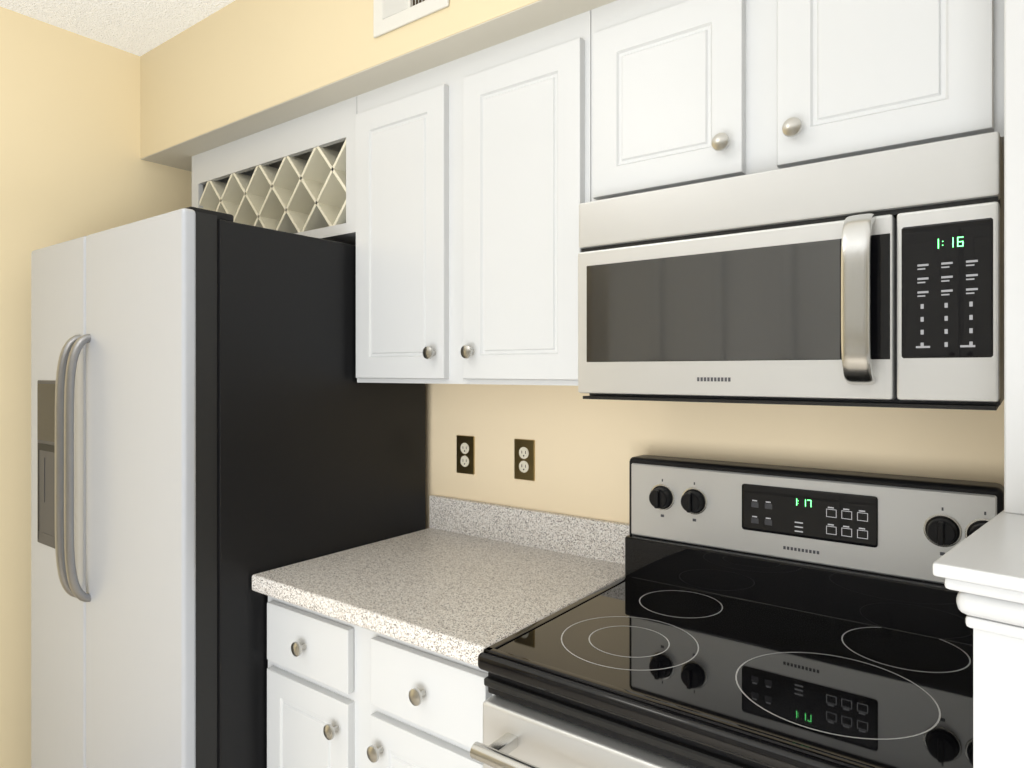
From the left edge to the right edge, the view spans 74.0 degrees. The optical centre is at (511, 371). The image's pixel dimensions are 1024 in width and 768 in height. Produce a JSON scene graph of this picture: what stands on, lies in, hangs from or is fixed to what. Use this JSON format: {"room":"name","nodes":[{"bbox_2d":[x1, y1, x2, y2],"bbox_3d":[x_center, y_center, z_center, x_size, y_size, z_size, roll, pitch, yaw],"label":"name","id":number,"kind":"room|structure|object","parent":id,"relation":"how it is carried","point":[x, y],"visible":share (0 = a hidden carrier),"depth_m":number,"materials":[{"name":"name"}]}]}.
{"room":"kitchen","nodes":[
{"label":"kitchen","id":0,"kind":"room"},
{"bbox_2d":[0,6,191,767],"bbox_3d":[-2.226,0.130,1.382,0.120,2.540,3.600,0,0,37],"label":"wall","id":1,"kind":"structure","parent":0,"point":[73,165],"depth_m":2.19,"materials":[{"name":"paint"}]},
{"bbox_2d":[0,0,234,55],"bbox_3d":[-0.446,-1.190,0.047,4.730,0.100,4.000,0,0,37],"label":"ceiling","id":2,"kind":"structure","parent":0,"point":[139,27],"depth_m":2.18,"materials":[{"name":"white paint"}]},
{"bbox_2d":[140,0,616,171],"bbox_3d":[-0.069,-0.954,1.758,2.880,0.372,0.410,0,0,37],"label":"soffit beam","id":3,"kind":"structure","parent":2,"relation":"attached to","point":[234,70],"depth_m":1.95,"materials":[{"name":"paint"}]},
{"bbox_2d":[373,0,448,37],"bbox_3d":[-0.246,-0.953,1.629,0.252,0.234,0.009,0,0,37],"label":"air vent grille","id":4,"kind":"object","parent":3,"relation":"attached to","point":[390,15],"visible":1,"depth_m":1.65,"materials":[{"name":"white"}]},
{"bbox_2d":[426,383,1003,528],"bbox_3d":[0.670,0.130,1.535,4.730,2.540,0.120,0,0,37],"label":"wall","id":5,"kind":"structure","parent":0,"point":[586,450],"depth_m":1.73,"materials":[{"name":"paint"}]},
{"bbox_2d":[192,96,356,244],"bbox_3d":[-0.694,-0.579,2.285,0.888,0.378,0.314,0,0,37],"label":"wine rack cabinet","id":6,"kind":"object","parent":5,"relation":"attached to","point":[296,175],"visible":0.56,"depth_m":2.11,"materials":[{"name":"white wood"}]},
{"bbox_2d":[457,435,474,474],"bbox_3d":[-0.142,0.252,2.064,0.070,0.115,0.007,0,0,37],"label":"electrical outlet","id":7,"kind":"object","parent":5,"relation":"attached to","point":[465,454],"visible":1,"depth_m":2.06,"materials":[{"name":"gold metal"}]},
{"bbox_2d":[356,10,590,385],"bbox_3d":[-0.052,-0.369,1.774,0.747,0.798,0.362,0,0,37],"label":"upper cabinet","id":8,"kind":"object","parent":5,"relation":"attached to","point":[473,181],"visible":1,"depth_m":1.61,"materials":[{"name":"white wood"}]},
{"bbox_2d":[514,439,534,480],"bbox_3d":[0.035,0.250,1.931,0.070,0.115,0.007,0,0,37],"label":"electrical outlet","id":9,"kind":"object","parent":5,"relation":"attached to","point":[524,459],"visible":1,"depth_m":1.93,"materials":[{"name":"gold metal"}]},
{"bbox_2d":[591,0,1003,200],"bbox_3d":[0.532,-0.560,1.335,0.711,0.416,0.362,0,0,37],"label":"upper cabinet","id":10,"kind":"object","parent":5,"relation":"attached to","point":[686,92],"visible":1,"depth_m":1.21,"materials":[{"name":"white wood"}]},
{"bbox_2d":[578,132,1003,409],"bbox_3d":[0.509,-0.144,1.294,0.689,0.402,0.454,0,0,37],"label":"microwave","id":11,"kind":"object","parent":10,"relation":"attached to","point":[875,279],"visible":1,"depth_m":1.10,"materials":[{"name":"grey metal"}]},
{"bbox_2d":[932,0,1023,767],"bbox_3d":[0.852,0.130,0.744,0.500,2.540,0.800,0,0,45],"label":"partition column","id":12,"kind":"structure","parent":0,"point":[981,570],"depth_m":0.66,"materials":[{"name":"white"}]},
{"bbox_3d":[-0.446,1.450,0.047,4.730,0.100,4.000,0,0,37],"label":"floor","id":13,"kind":"structure","parent":0,"visible":0},
{"bbox_2d":[31,207,425,767],"bbox_3d":[-0.881,0.511,2.067,0.910,1.777,0.829,0,0,37],"label":"refrigerator","id":14,"kind":"object","parent":13,"relation":"on","point":[215,425],"visible":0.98,"depth_m":1.70,"materials":[{"name":"black paint"}]},
{"bbox_2d":[252,495,628,767],"bbox_3d":[-0.150,0.894,1.672,0.726,1.012,0.642,0,0,37],"label":"base cabinet","id":15,"kind":"object","parent":13,"relation":"on","point":[375,650],"visible":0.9,"depth_m":1.52,"materials":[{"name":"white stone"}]},
{"bbox_2d":[470,455,1003,767],"bbox_3d":[0.403,0.802,1.185,0.734,1.196,0.710,0,0,37],"label":"stove","id":16,"kind":"object","parent":13,"relation":"on","point":[745,615],"visible":0.96,"depth_m":1.21,"materials":[{"name":"grey glass"}]}
]}

